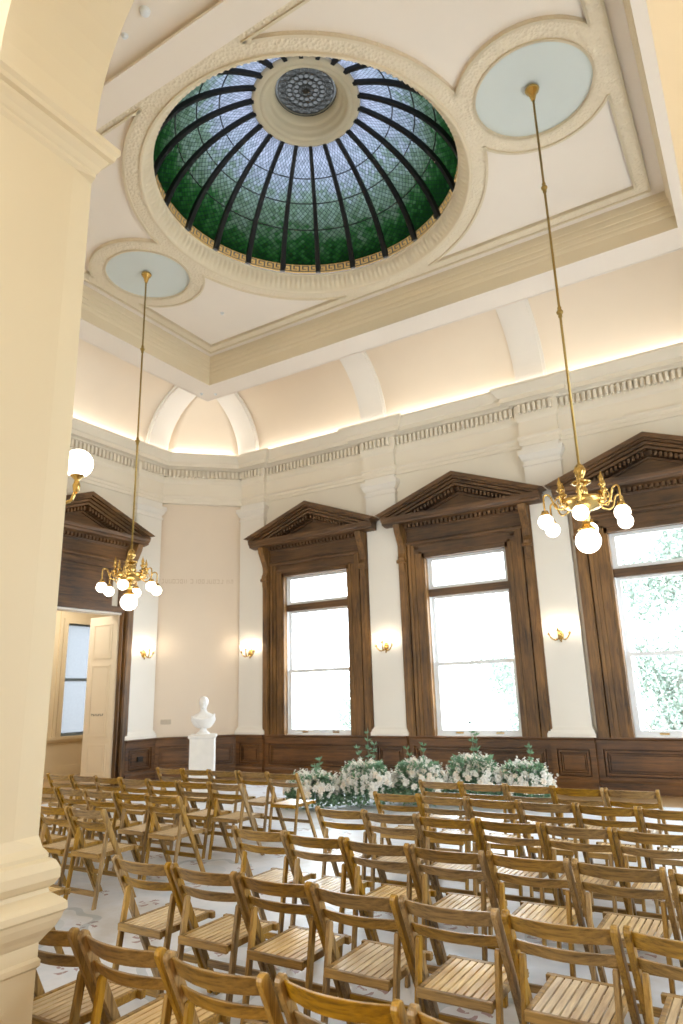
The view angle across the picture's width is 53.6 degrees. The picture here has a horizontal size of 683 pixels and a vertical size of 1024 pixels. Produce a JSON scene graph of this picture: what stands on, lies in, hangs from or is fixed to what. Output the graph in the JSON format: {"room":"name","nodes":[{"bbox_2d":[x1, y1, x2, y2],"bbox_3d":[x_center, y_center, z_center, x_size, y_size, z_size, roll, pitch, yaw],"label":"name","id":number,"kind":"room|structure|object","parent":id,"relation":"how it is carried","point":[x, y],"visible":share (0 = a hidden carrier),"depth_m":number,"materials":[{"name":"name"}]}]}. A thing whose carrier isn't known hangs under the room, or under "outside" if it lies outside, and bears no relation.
{"room":"ceremony hall","nodes":[
{"label":"ceremony hall","id":0,"kind":"room"},
{"bbox_2d":[0,0,133,130],"bbox_3d":[-4.046,-1.040,4.775,16.090,8.000,0.540,-11,-17,30],"label":"arch","id":1,"kind":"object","parent":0,"point":[66,47],"depth_m":3.46,"materials":[{"name":"beige paint"}]},
{"bbox_2d":[0,54,120,1023],"bbox_3d":[-1.740,0.198,2.991,1.020,4.560,0.730,-11,-17,30],"label":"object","id":2,"kind":"structure","parent":1,"relation":"attached to","point":[51,158],"depth_m":2.97,"materials":[{"name":"beige paint"}]},
{"bbox_2d":[66,449,92,504],"bbox_3d":[-1.476,-0.167,3.439,0.400,0.366,0.154,10,-19,-37],"label":"globe lamp","id":3,"kind":"object","parent":1,"relation":"attached to","point":[80,461],"visible":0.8,"depth_m":3.49,"materials":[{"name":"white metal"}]},
{"bbox_2d":[646,0,682,194],"bbox_3d":[1.173,-0.347,1.265,1.020,4.560,0.730,-11,-17,30],"label":"trim","id":4,"kind":"structure","parent":1,"relation":"attached to","point":[665,16],"depth_m":1.40,"materials":[{"name":"beige paint"}]},
{"bbox_2d":[44,611,106,767],"bbox_3d":[-7.026,3.607,15.236,0.220,4.600,9.200,-11,-17,30],"label":"wall","id":5,"kind":"structure","parent":0,"point":[70,752],"depth_m":15.60,"materials":[{"name":"paint"}]},
{"bbox_2d":[43,611,90,778],"bbox_3d":[-6.908,3.682,15.142,0.050,4.400,8.800,-11,-17,30],"label":"trim","id":6,"kind":"structure","parent":5,"relation":"attached to","point":[55,737],"depth_m":15.66,"materials":[{"name":"paint"}]},
{"bbox_2d":[61,624,89,735],"bbox_3d":[-6.257,4.038,16.347,0.070,2.580,1.180,-11,-17,30],"label":"window","id":7,"kind":"structure","parent":5,"relation":"in","point":[73,710],"depth_m":16.19,"materials":[{"name":"white glass"}]},
{"bbox_2d":[66,478,133,605],"bbox_3d":[-6.776,1.116,11.180,0.220,7.300,9.750,-11,-17,30],"label":"wall","id":8,"kind":"structure","parent":0,"point":[123,502],"depth_m":14.40,"materials":[{"name":"beige paint"}]},
{"bbox_2d":[57,491,154,785],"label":"door","id":9,"kind":"structure","parent":8,"relation":"in","point":[96,532],"depth_m":13.84,"materials":[{"name":"brown wood"}]},
{"bbox_2d":[124,738,156,780],"bbox_3d":[-4.184,5.115,13.898,0.195,0.838,0.790,-11,-17,30],"label":"trim","id":10,"kind":"structure","parent":8,"relation":"attached to","point":[133,770],"depth_m":13.88,"materials":[{"name":"brown wood"}]},
{"bbox_2d":[124,496,166,740],"bbox_3d":[-4.281,2.207,14.673,0.195,5.180,0.880,-11,-17,30],"label":"trim","id":11,"kind":"structure","parent":8,"relation":"attached to","point":[148,513],"depth_m":14.57,"materials":[{"name":"white paint"}]},
{"bbox_2d":[146,386,195,450],"bbox_3d":[-3.578,-2.254,15.336,1.820,1.620,0.650,-11,-17,30],"label":"trim","id":12,"kind":"structure","parent":8,"relation":"attached to","point":[167,414],"depth_m":15.52,"materials":[{"name":"white paint"}]},
{"bbox_2d":[104,0,220,82],"bbox_3d":[-2.598,-4.874,6.176,13.820,0.150,1.840,-11,-17,30],"label":"ceiling","id":13,"kind":"structure","parent":0,"point":[166,17],"depth_m":6.55,"materials":[{"name":"paint"}]},
{"bbox_2d":[153,504,240,737],"bbox_3d":[-3.235,2.150,15.423,1.909,7.300,0.220,2,-15,-13],"label":"wall","id":14,"kind":"structure","parent":0,"point":[197,647],"depth_m":15.22,"materials":[{"name":"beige paint"}]},
{"bbox_2d":[154,734,237,779],"bbox_3d":[-3.109,5.229,14.437,1.769,0.838,0.120,2,-15,-13],"label":"trim","id":15,"kind":"structure","parent":14,"relation":"attached to","point":[170,752],"depth_m":14.41,"materials":[{"name":"brown wood"}]},
{"bbox_2d":[217,392,259,454],"bbox_3d":[-2.658,-2.212,15.593,0.610,1.620,1.820,-11,-17,30],"label":"trim","id":16,"kind":"structure","parent":14,"relation":"attached to","point":[242,423],"depth_m":15.97,"materials":[{"name":"white paint"}]},
{"bbox_2d":[41,774,682,807],"bbox_3d":[-3.869,3.465,5.915,18.770,0.120,17.500,-11,-17,30],"label":"floor","id":17,"kind":"structure","parent":0,"point":[667,801],"depth_m":10.40,"materials":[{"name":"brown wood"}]},
{"bbox_2d":[36,781,682,1023],"bbox_3d":[-0.425,3.639,7.172,12.100,0.004,8.885,-11,-17,30],"label":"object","id":18,"kind":"structure","parent":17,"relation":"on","point":[102,922],"depth_m":5.45,"materials":[{"name":"carpet"}]},
{"bbox_2d":[46,773,94,834],"bbox_3d":[-3.472,3.719,8.621,0.456,0.759,0.472,-11,-17,30],"label":"folding chair","id":19,"kind":"object","parent":18,"relation":"on","point":[50,777],"visible":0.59,"depth_m":8.50,"materials":[{"name":"brown wood"}]},
{"bbox_2d":[40,806,101,890],"bbox_3d":[-2.470,3.005,6.062,0.456,0.759,0.472,-11,-17,30],"label":"folding chair","id":20,"kind":"object","parent":18,"relation":"on","point":[64,846],"visible":0.7,"depth_m":5.96,"materials":[{"name":"brown wood"}]},
{"bbox_2d":[56,786,112,865],"bbox_3d":[-2.755,3.321,7.212,0.456,0.759,0.472,-11,-17,30],"label":"folding chair","id":21,"kind":"object","parent":18,"relation":"on","point":[67,792],"visible":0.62,"depth_m":7.12,"materials":[{"name":"brown wood"}]},
{"bbox_2d":[32,927,145,1023],"bbox_3d":[-1.156,2.120,2.896,0.456,0.759,0.472,-11,-17,30],"label":"folding chair","id":22,"kind":"object","parent":18,"relation":"on","point":[72,1002],"visible":0.45,"depth_m":2.77,"materials":[{"name":"brown wood"}]},
{"bbox_2d":[63,806,137,909],"bbox_3d":[-2.075,2.935,5.842,0.456,0.759,0.472,-11,-17,30],"label":"folding chair","id":23,"kind":"object","parent":18,"relation":"on","point":[107,848],"visible":0.94,"depth_m":5.73,"materials":[{"name":"brown wood"}]},
{"bbox_2d":[79,789,141,869],"bbox_3d":[-2.373,3.244,6.965,0.456,0.759,0.472,-11,-17,30],"label":"folding chair","id":24,"kind":"object","parent":18,"relation":"on","point":[115,822],"visible":0.67,"depth_m":6.86,"materials":[{"name":"brown wood"}]},
{"bbox_2d":[91,776,143,838],"bbox_3d":[-2.702,3.570,8.146,0.456,0.759,0.472,-11,-17,30],"label":"folding chair","id":25,"kind":"object","parent":18,"relation":"on","point":[97,780],"visible":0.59,"depth_m":8.04,"materials":[{"name":"brown wood"}]},
{"bbox_2d":[112,791,174,878],"bbox_3d":[-1.972,3.174,6.747,0.456,0.759,0.472,-11,-17,30],"label":"folding chair","id":26,"kind":"object","parent":18,"relation":"on","point":[140,829],"visible":0.73,"depth_m":6.68,"materials":[{"name":"brown wood"}]},
{"bbox_2d":[119,777,170,850],"bbox_3d":[-2.312,3.497,7.917,0.456,0.759,0.472,-11,-17,30],"label":"folding chair","id":27,"kind":"object","parent":18,"relation":"on","point":[123,782],"visible":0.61,"depth_m":7.79,"materials":[{"name":"brown wood"}]},
{"bbox_2d":[77,929,229,1023],"bbox_3d":[-0.741,2.044,2.655,0.456,0.759,0.472,-11,-17,30],"label":"folding chair","id":28,"kind":"object","parent":18,"relation":"on","point":[165,1009],"visible":0.9,"depth_m":2.64,"materials":[{"name":"brown wood"}]},
{"bbox_2d":[112,854,214,997],"bbox_3d":[-1.044,2.398,3.946,0.456,0.759,0.472,-11,-17,30],"label":"folding chair","id":29,"kind":"object","parent":18,"relation":"on","point":[163,921],"visible":0.77,"depth_m":3.87,"materials":[{"name":"brown wood"}]},
{"bbox_2d":[146,779,199,849],"bbox_3d":[-1.921,3.425,7.689,0.456,0.759,0.472,-11,-17,30],"label":"folding chair","id":30,"kind":"object","parent":18,"relation":"on","point":[165,784],"visible":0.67,"depth_m":7.56,"materials":[{"name":"brown wood"}]},
{"bbox_2d":[142,793,206,879],"bbox_3d":[-1.600,3.094,6.487,0.456,0.759,0.472,-11,-17,30],"label":"folding chair","id":31,"kind":"object","parent":18,"relation":"on","point":[176,833],"visible":0.92,"depth_m":6.40,"materials":[{"name":"brown wood"}]},
{"bbox_2d":[156,767,198,825],"bbox_3d":[-2.163,3.772,8.961,0.456,0.759,0.472,-11,-17,30],"label":"folding chair","id":32,"kind":"object","parent":18,"relation":"on","point":[159,771],"visible":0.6,"depth_m":8.85,"materials":[{"name":"brown wood"}]},
{"bbox_2d":[181,768,210,827],"bbox_3d":[-1.769,3.701,8.737,0.456,0.759,0.472,-11,-17,30],"label":"folding chair","id":33,"kind":"object","parent":18,"relation":"on","point":[185,773],"visible":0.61,"depth_m":8.62,"materials":[{"name":"brown wood"}]},
{"bbox_2d":[188,733,216,801],"bbox_3d":[-2.325,4.250,11.282,0.450,1.030,0.450,0,-15,-6],"label":"plinth","id":34,"kind":"object","parent":18,"relation":"on","point":[202,747],"visible":0.64,"depth_m":11.15,"materials":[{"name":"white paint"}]},
{"bbox_2d":[191,696,215,733],"bbox_3d":[-2.345,3.453,11.482,0.411,0.613,0.294,2,-15,-12],"label":"bust","id":35,"kind":"object","parent":34,"relation":"on","point":[203,720],"visible":0.98,"depth_m":11.38,"materials":[{"name":"white stone"}]},
{"bbox_2d":[177,780,231,858],"bbox_3d":[-1.519,3.357,7.477,0.456,0.759,0.472,-11,-17,30],"label":"folding chair","id":36,"kind":"object","parent":18,"relation":"on","point":[205,814],"visible":0.84,"depth_m":7.37,"materials":[{"name":"brown wood"}]},
{"bbox_2d":[163,950,284,1023],"bbox_3d":[-0.333,1.964,2.401,0.456,0.759,0.472,-11,-17,30],"label":"folding chair","id":37,"kind":"object","parent":18,"relation":"on","point":[178,971],"visible":1,"depth_m":2.30,"materials":[{"name":"brown wood"}]},
{"bbox_2d":[170,863,278,1023],"bbox_3d":[-0.640,2.323,3.708,0.456,0.759,0.472,-11,-17,30],"label":"folding chair","id":38,"kind":"object","parent":18,"relation":"on","point":[225,934],"visible":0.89,"depth_m":3.63,"materials":[{"name":"brown wood"}]},
{"bbox_2d":[208,769,255,837],"bbox_3d":[-1.381,3.628,8.505,0.456,0.759,0.472,-11,-17,30],"label":"folding chair","id":39,"kind":"object","parent":18,"relation":"on","point":[211,773],"visible":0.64,"depth_m":8.38,"materials":[{"name":"brown wood"}]},
{"bbox_2d":[208,782,264,862],"bbox_3d":[-1.131,3.284,7.244,0.456,0.759,0.472,-11,-17,30],"label":"folding chair","id":40,"kind":"object","parent":18,"relation":"on","point":[236,817],"visible":0.99,"depth_m":7.14,"materials":[{"name":"brown wood"}]},
{"bbox_2d":[237,770,285,831],"bbox_3d":[-0.978,3.560,8.295,0.456,0.759,0.472,-11,-17,30],"label":"folding chair","id":41,"kind":"object","parent":18,"relation":"on","point":[260,801],"visible":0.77,"depth_m":8.19,"materials":[{"name":"brown wood"}]},
{"bbox_2d":[231,825,315,938],"bbox_3d":[-0.470,2.594,4.740,0.456,0.759,0.472,-11,-17,30],"label":"folding chair","id":42,"kind":"object","parent":18,"relation":"on","point":[279,875],"visible":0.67,"depth_m":4.68,"materials":[{"name":"brown wood"}]},
{"bbox_2d":[265,772,316,837],"bbox_3d":[-0.599,3.483,8.048,0.456,0.759,0.472,-11,-17,30],"label":"folding chair","id":43,"kind":"object","parent":18,"relation":"on","point":[296,803],"visible":0.96,"depth_m":7.95,"materials":[{"name":"brown wood"}]},
{"bbox_2d":[236,872,351,1023],"bbox_3d":[-0.236,2.248,3.472,0.456,0.759,0.472,-11,-17,30],"label":"folding chair","id":44,"kind":"object","parent":18,"relation":"on","point":[296,947],"visible":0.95,"depth_m":3.40,"materials":[{"name":"brown wood"}]},
{"bbox_2d":[282,757,342,808],"bbox_3d":[-0.457,4.077,10.258,0.995,0.724,0.869,-5,-15,11],"label":"flower arrangement","id":45,"kind":"object","parent":18,"relation":"on","point":[319,786],"visible":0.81,"depth_m":10.04,"materials":[{"name":"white plant"}]},
{"bbox_2d":[283,831,372,956],"bbox_3d":[-0.079,2.516,4.490,0.456,0.759,0.472,-11,-17,30],"label":"folding chair","id":46,"kind":"object","parent":18,"relation":"on","point":[342,884],"visible":0.61,"depth_m":4.41,"materials":[{"name":"brown wood"}]},
{"bbox_2d":[274,972,408,1023],"bbox_3d":[0.091,1.891,2.175,0.456,0.759,0.472,-11,-17,30],"label":"folding chair","id":47,"kind":"object","parent":18,"relation":"on","point":[289,993],"visible":1,"depth_m":2.08,"materials":[{"name":"brown wood"}]},
{"bbox_2d":[315,806,382,889],"bbox_3d":[0.093,2.776,5.478,0.456,0.759,0.472,-11,-17,30],"label":"folding chair","id":48,"kind":"object","parent":18,"relation":"on","point":[320,812],"visible":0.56,"depth_m":5.40,"materials":[{"name":"brown wood"}]},
{"bbox_2d":[335,728,393,808],"bbox_3d":[0.330,3.865,10.291,1.006,1.105,0.887,-11,-17,30],"label":"flower arrangement","id":49,"kind":"object","parent":18,"relation":"on","point":[355,776],"visible":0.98,"depth_m":10.02,"materials":[{"name":"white plant"}]},
{"bbox_2d":[310,883,432,1023],"bbox_3d":[0.161,2.170,3.224,0.456,0.759,0.472,-11,-17,30],"label":"folding chair","id":50,"kind":"object","parent":18,"relation":"on","point":[372,964],"visible":0.96,"depth_m":3.14,"materials":[{"name":"brown wood"}]},
{"bbox_2d":[343,837,441,987],"bbox_3d":[0.320,2.439,4.245,0.456,0.759,0.472,-11,-17,30],"label":"folding chair","id":51,"kind":"object","parent":18,"relation":"on","point":[414,893],"visible":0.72,"depth_m":4.17,"materials":[{"name":"brown wood"}]},
{"bbox_2d":[362,810,438,922],"bbox_3d":[0.474,2.697,5.225,0.456,0.759,0.472,-11,-17,30],"label":"folding chair","id":52,"kind":"object","parent":18,"relation":"on","point":[368,817],"visible":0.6,"depth_m":5.15,"materials":[{"name":"brown wood"}]},
{"bbox_2d":[373,791,436,874],"bbox_3d":[0.600,2.958,6.212,0.456,0.759,0.472,-11,-17,30],"label":"folding chair","id":53,"kind":"object","parent":18,"relation":"on","point":[377,796],"visible":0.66,"depth_m":6.12,"materials":[{"name":"brown wood"}]},
{"bbox_2d":[389,742,448,805],"bbox_3d":[1.180,3.945,10.241,1.004,0.879,0.864,-11,-17,30],"label":"flower arrangement","id":54,"kind":"object","parent":18,"relation":"on","point":[407,774],"visible":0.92,"depth_m":10.04,"materials":[{"name":"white plant"}]},
{"bbox_2d":[407,1003,449,1023],"bbox_3d":[0.501,1.814,1.929,0.456,0.759,0.472,-11,-17,30],"label":"folding chair","id":55,"kind":"object","parent":18,"relation":"on","point":[415,1015],"visible":1,"depth_m":1.96,"materials":[{"name":"brown wood"}]},
{"bbox_2d":[417,794,474,889],"bbox_3d":[0.984,2.882,5.970,0.456,0.759,0.472,-11,-17,30],"label":"folding chair","id":56,"kind":"object","parent":18,"relation":"on","point":[442,801],"visible":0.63,"depth_m":5.86,"materials":[{"name":"brown wood"}]},
{"bbox_2d":[418,779,473,851],"bbox_3d":[1.104,3.139,6.942,0.456,0.759,0.472,-11,-17,30],"label":"folding chair","id":57,"kind":"object","parent":18,"relation":"on","point":[422,784],"visible":0.48,"depth_m":6.83,"materials":[{"name":"brown wood"}]},
{"bbox_2d":[415,814,487,933],"bbox_3d":[0.861,2.622,4.986,0.456,0.759,0.472,-11,-17,30],"label":"folding chair","id":58,"kind":"object","parent":18,"relation":"on","point":[421,821],"visible":0.52,"depth_m":4.91,"materials":[{"name":"brown wood"}]},
{"bbox_2d":[409,844,512,973],"bbox_3d":[0.718,2.364,4.007,0.456,0.759,0.472,-11,-17,30],"label":"folding chair","id":59,"kind":"object","parent":18,"relation":"on","point":[453,900],"visible":0.61,"depth_m":3.94,"materials":[{"name":"brown wood"}]},
{"bbox_2d":[398,895,528,1023],"bbox_3d":[0.566,2.096,2.991,0.456,0.759,0.472,-11,-17,30],"label":"folding chair","id":60,"kind":"object","parent":18,"relation":"on","point":[464,982],"visible":0.94,"depth_m":2.91,"materials":[{"name":"brown wood"}]},
{"bbox_2d":[445,720,504,800],"bbox_3d":[1.988,3.745,10.158,0.971,1.178,0.922,-1,-15,-3],"label":"flower arrangement","id":61,"kind":"object","parent":18,"relation":"on","point":[472,769],"visible":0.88,"depth_m":9.96,"materials":[{"name":"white plant"}]},
{"bbox_2d":[460,781,521,855],"bbox_3d":[1.493,3.065,6.710,0.456,0.759,0.472,-11,-17,30],"label":"folding chair","id":62,"kind":"object","parent":18,"relation":"on","point":[464,786],"visible":0.49,"depth_m":6.60,"materials":[{"name":"brown wood"}]},
{"bbox_2d":[465,796,533,895],"bbox_3d":[1.371,2.808,5.737,0.456,0.759,0.472,-11,-17,30],"label":"folding chair","id":63,"kind":"object","parent":18,"relation":"on","point":[490,804],"visible":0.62,"depth_m":5.61,"materials":[{"name":"brown wood"}]},
{"bbox_2d":[476,817,560,945],"bbox_3d":[1.269,2.554,4.776,0.456,0.759,0.472,-11,-17,30],"label":"folding chair","id":64,"kind":"object","parent":18,"relation":"on","point":[517,828],"visible":0.59,"depth_m":4.68,"materials":[{"name":"brown wood"}]},
{"bbox_2d":[494,744,558,803],"bbox_3d":[2.659,3.818,9.898,0.954,0.864,0.855,-11,-17,30],"label":"flower arrangement","id":65,"kind":"object","parent":18,"relation":"on","point":[517,773],"visible":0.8,"depth_m":9.71,"materials":[{"name":"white plant"}]},
{"bbox_2d":[504,783,568,859],"bbox_3d":[1.882,2.993,6.479,0.456,0.759,0.472,-11,-17,30],"label":"folding chair","id":66,"kind":"object","parent":18,"relation":"on","point":[508,788],"visible":0.43,"depth_m":6.38,"materials":[{"name":"brown wood"}]},
{"bbox_2d":[486,850,598,1010],"bbox_3d":[1.129,2.292,3.784,0.456,0.759,0.472,-11,-17,30],"label":"folding chair","id":67,"kind":"object","parent":18,"relation":"on","point":[568,915],"visible":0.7,"depth_m":3.70,"materials":[{"name":"brown wood"}]},
{"bbox_2d":[518,800,586,903],"bbox_3d":[1.756,2.733,5.497,0.456,0.759,0.472,-11,-17,30],"label":"folding chair","id":68,"kind":"object","parent":18,"relation":"on","point":[537,807],"visible":0.6,"depth_m":5.38,"materials":[{"name":"brown wood"}]},
{"bbox_2d":[501,909,641,1023],"bbox_3d":[0.971,2.021,2.752,0.456,0.759,0.472,-11,-17,30],"label":"folding chair","id":69,"kind":"object","parent":18,"relation":"on","point":[560,989],"visible":0.98,"depth_m":2.69,"materials":[{"name":"brown wood"}]},
{"bbox_2d":[552,785,610,865],"bbox_3d":[2.264,2.916,6.236,0.456,0.759,0.472,-11,-17,30],"label":"folding chair","id":70,"kind":"object","parent":18,"relation":"on","point":[556,791],"visible":0.36,"depth_m":6.13,"materials":[{"name":"brown wood"}]},
{"bbox_2d":[541,822,628,948],"bbox_3d":[1.663,2.480,4.542,0.456,0.759,0.472,-11,-17,30],"label":"folding chair","id":71,"kind":"object","parent":18,"relation":"on","point":[568,832],"visible":0.56,"depth_m":4.46,"materials":[{"name":"brown wood"}]},
{"bbox_2d":[575,803,654,911],"bbox_3d":[2.148,2.662,5.273,0.456,0.759,0.472,-11,-17,30],"label":"folding chair","id":72,"kind":"object","parent":18,"relation":"on","point":[592,810],"visible":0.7,"depth_m":5.16,"materials":[{"name":"brown wood"}]},
{"bbox_2d":[571,858,682,1023],"bbox_3d":[1.534,2.219,3.551,0.456,0.759,0.472,-11,-17,30],"label":"folding chair","id":73,"kind":"object","parent":18,"relation":"on","point":[663,927],"visible":0.69,"depth_m":3.49,"materials":[{"name":"brown wood"}]},
{"bbox_2d":[604,787,676,881],"bbox_3d":[2.666,2.849,6.027,0.456,0.759,0.472,-11,-17,30],"label":"folding chair","id":74,"kind":"object","parent":18,"relation":"on","point":[608,793],"visible":0.52,"depth_m":5.92,"materials":[{"name":"brown wood"}]},
{"bbox_2d":[612,827,682,932],"bbox_3d":[2.056,2.407,4.312,0.456,0.759,0.472,-11,-17,30],"label":"folding chair","id":75,"kind":"object","parent":18,"relation":"on","point":[635,837],"visible":0.62,"depth_m":4.27,"materials":[{"name":"brown wood"}]},
{"bbox_2d":[623,925,682,1023],"bbox_3d":[1.378,1.948,2.523,0.456,0.759,0.472,-11,-17,30],"label":"folding chair","id":76,"kind":"object","parent":18,"relation":"on","point":[673,1003],"visible":1,"depth_m":2.55,"materials":[{"name":"brown wood"}]},
{"bbox_2d":[638,806,682,913],"bbox_3d":[2.542,2.590,5.048,0.456,0.759,0.472,-11,-17,30],"label":"folding chair","id":77,"kind":"object","parent":18,"relation":"on","point":[649,813],"visible":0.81,"depth_m":4.99,"materials":[{"name":"brown wood"}]},
{"bbox_2d":[668,869,682,938],"bbox_3d":[1.923,2.139,3.295,0.456,0.759,0.472,-11,-17,30],"label":"folding chair","id":78,"kind":"object","parent":18,"relation":"on","point":[676,879],"visible":1,"depth_m":3.34,"materials":[{"name":"brown wood"}]},
{"bbox_2d":[83,0,664,356],"bbox_3d":[-0.488,-4.562,9.637,8.720,0.300,5.500,-11,-17,30],"label":"ceiling","id":79,"kind":"structure","parent":0,"point":[474,61],"depth_m":8.78,"materials":[{"name":"paint"}]},
{"bbox_2d":[96,271,161,610],"bbox_3d":[-3.151,-1.264,10.469,0.934,5.548,0.860,-11,-17,30],"label":"chandelier","id":80,"kind":"object","parent":79,"relation":"hanging from","point":[129,575],"visible":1,"depth_m":9.86,"materials":[{"name":"gold metal"}]},
{"bbox_2d":[153,56,457,272],"bbox_3d":[-0.511,-5.556,9.912,4.380,1.716,4.380,6,-17,-26],"label":"glass dome","id":81,"kind":"object","parent":79,"relation":"attached to","point":[296,164],"visible":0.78,"depth_m":10.61,"materials":[{"name":"glass"}]},
{"bbox_2d":[275,68,336,115],"bbox_3d":[-0.533,-6.298,10.111,0.924,0.020,0.924,-11,-17,30],"label":"grille","id":82,"kind":"object","parent":81,"relation":"attached to","point":[289,111],"depth_m":10.18,"materials":[{"name":"grey metal"}]},
{"bbox_2d":[525,83,633,552],"bbox_3d":[2.313,-2.291,7.219,0.860,5.548,0.934,6,-17,-28],"label":"chandelier","id":83,"kind":"object","parent":79,"relation":"hanging from","point":[588,539],"visible":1,"depth_m":6.57,"materials":[{"name":"gold metal"}]},
{"bbox_2d":[73,249,682,454],"bbox_3d":[-0.399,-3.892,9.575,13.560,1.632,10.068,-11,-17,30],"label":"cove","id":84,"kind":"object","parent":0,"point":[637,308],"visible":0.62,"depth_m":13.60,"materials":[{"name":"paint"}]},
{"bbox_2d":[79,0,682,401],"bbox_3d":[-0.421,-4.295,9.666,9.960,0.885,6.510,-11,-17,30],"label":"ceiling beam","id":85,"kind":"structure","parent":0,"point":[226,20],"depth_m":9.95,"materials":[{"name":"paint"}]},
{"bbox_2d":[81,0,677,384],"bbox_3d":[-0.477,-4.186,9.536,8.820,0.600,5.600,-11,-17,30],"label":"trim","id":86,"kind":"structure","parent":85,"relation":"attached to","point":[652,215],"depth_m":11.54,"materials":[{"name":"paint"}]},
{"bbox_2d":[266,415,682,730],"bbox_3d":[2.499,1.292,12.828,11.220,7.300,0.220,-11,-17,30],"label":"wall","id":87,"kind":"structure","parent":0,"point":[506,465],"depth_m":12.86,"materials":[{"name":"beige paint"}]},
{"bbox_2d":[235,734,264,772],"bbox_3d":[-1.945,5.200,14.455,0.730,0.838,0.195,-11,-17,30],"label":"trim","id":88,"kind":"structure","parent":87,"relation":"attached to","point":[250,749],"depth_m":14.41,"materials":[{"name":"brown wood"}]},
{"bbox_2d":[234,501,268,734],"bbox_3d":[-2.022,2.295,15.242,0.840,5.180,0.195,-11,-17,30],"label":"trim","id":89,"kind":"structure","parent":87,"relation":"attached to","point":[252,517],"depth_m":15.16,"materials":[{"name":"white paint"}]},
{"bbox_2d":[243,501,379,735],"bbox_3d":[-0.590,2.176,14.329,3.400,4.899,0.600,-11,-17,30],"label":"window","id":90,"kind":"structure","parent":87,"relation":"in","point":[310,539],"depth_m":14.46,"materials":[{"name":"brown wood"}]},
{"bbox_2d":[264,734,372,778],"bbox_3d":[-0.477,4.937,13.628,2.680,0.838,0.120,-11,-17,30],"label":"trim","id":91,"kind":"structure","parent":87,"relation":"attached to","point":[284,754],"depth_m":13.72,"materials":[{"name":"brown wood"}]},
{"bbox_2d":[339,351,386,422],"bbox_3d":[0.238,-2.754,13.876,0.610,1.620,1.820,-11,-17,30],"label":"trim","id":92,"kind":"structure","parent":87,"relation":"attached to","point":[359,368],"depth_m":14.26,"materials":[{"name":"white paint"}]},
{"bbox_2d":[68,342,682,506],"bbox_3d":[-0.296,-2.587,9.337,14.060,1.140,10.320,-11,-17,30],"label":"trim","id":93,"kind":"structure","parent":87,"relation":"attached to","point":[647,386],"depth_m":13.83,"materials":[{"name":"paint"}]},
{"bbox_2d":[360,474,408,735],"bbox_3d":[0.874,1.752,13.525,0.840,5.180,0.195,-11,-17,30],"label":"pilaster","id":94,"kind":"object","parent":87,"relation":"attached to","point":[380,492],"depth_m":13.43,"materials":[{"name":"white paint"}]},
{"bbox_2d":[372,736,409,774],"bbox_3d":[0.952,4.658,12.739,0.730,0.838,0.195,-11,-17,30],"label":"wall panel","id":95,"kind":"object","parent":87,"relation":"attached to","point":[390,749],"depth_m":12.74,"materials":[{"name":"brown wood"}]},
{"bbox_2d":[375,471,551,736],"bbox_3d":[2.323,1.630,12.602,3.400,4.899,0.600,-11,-17,30],"label":"window","id":96,"kind":"structure","parent":87,"relation":"in","point":[455,515],"depth_m":12.71,"materials":[{"name":"brown wood"}]},
{"bbox_2d":[408,736,553,780],"bbox_3d":[2.411,4.396,11.916,2.660,0.838,0.120,-11,-17,30],"label":"wall panel","id":97,"kind":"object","parent":87,"relation":"attached to","point":[441,748],"depth_m":11.89,"materials":[{"name":"brown wood"}]},
{"bbox_2d":[496,299,546,382],"bbox_3d":[3.108,-3.292,12.175,0.590,1.620,1.820,-11,-17,30],"label":"trim","id":98,"kind":"structure","parent":87,"relation":"attached to","point":[517,320],"depth_m":12.56,"materials":[{"name":"white paint"}]},
{"bbox_2d":[517,439,597,737],"bbox_3d":[3.744,1.215,11.824,0.820,5.180,0.195,-11,-17,30],"label":"trim","id":99,"kind":"structure","parent":87,"relation":"attached to","point":[567,678],"depth_m":11.68,"materials":[{"name":"white paint"}]},
{"bbox_2d":[549,737,600,789],"bbox_3d":[3.822,4.120,11.037,0.710,0.838,0.195,-11,-17,30],"label":"wall panel","id":100,"kind":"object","parent":87,"relation":"attached to","point":[574,759],"depth_m":11.00,"materials":[{"name":"brown wood"}]},
{"bbox_2d":[544,432,682,737],"bbox_3d":[5.236,1.085,10.875,3.400,4.899,0.600,-11,-17,30],"label":"window","id":101,"kind":"structure","parent":87,"relation":"in","point":[647,467],"depth_m":11.25,"materials":[{"name":"brown wood"}]},
{"bbox_2d":[595,737,682,796],"bbox_3d":[5.294,3.856,10.207,2.710,0.838,0.120,-11,-17,30],"label":"wall panel","id":102,"kind":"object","parent":87,"relation":"attached to","point":[651,764],"depth_m":10.57,"materials":[{"name":"brown wood"}]},
{"label":"outside","id":103,"kind":"structure","parent":0,"visible":0},
{"bbox_3d":[16.575,16.860,42.505,100.000,0.200,65.500,-11,-17,30],"label":"ground","id":104,"kind":"structure","parent":103,"visible":0},
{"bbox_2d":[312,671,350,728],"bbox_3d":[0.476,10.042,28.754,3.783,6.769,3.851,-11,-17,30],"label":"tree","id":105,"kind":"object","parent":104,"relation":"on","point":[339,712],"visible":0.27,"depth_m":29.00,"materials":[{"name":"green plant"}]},
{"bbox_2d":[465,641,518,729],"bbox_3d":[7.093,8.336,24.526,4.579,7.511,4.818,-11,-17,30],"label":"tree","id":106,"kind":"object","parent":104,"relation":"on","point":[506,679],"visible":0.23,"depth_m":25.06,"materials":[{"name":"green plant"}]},
{"bbox_2d":[616,528,682,730],"bbox_3d":[9.905,4.812,19.373,6.185,11.497,4.751,-3,-15,6],"label":"tree","id":107,"kind":"object","parent":104,"relation":"on","point":[660,684],"visible":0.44,"depth_m":19.19,"materials":[{"name":"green plant"}]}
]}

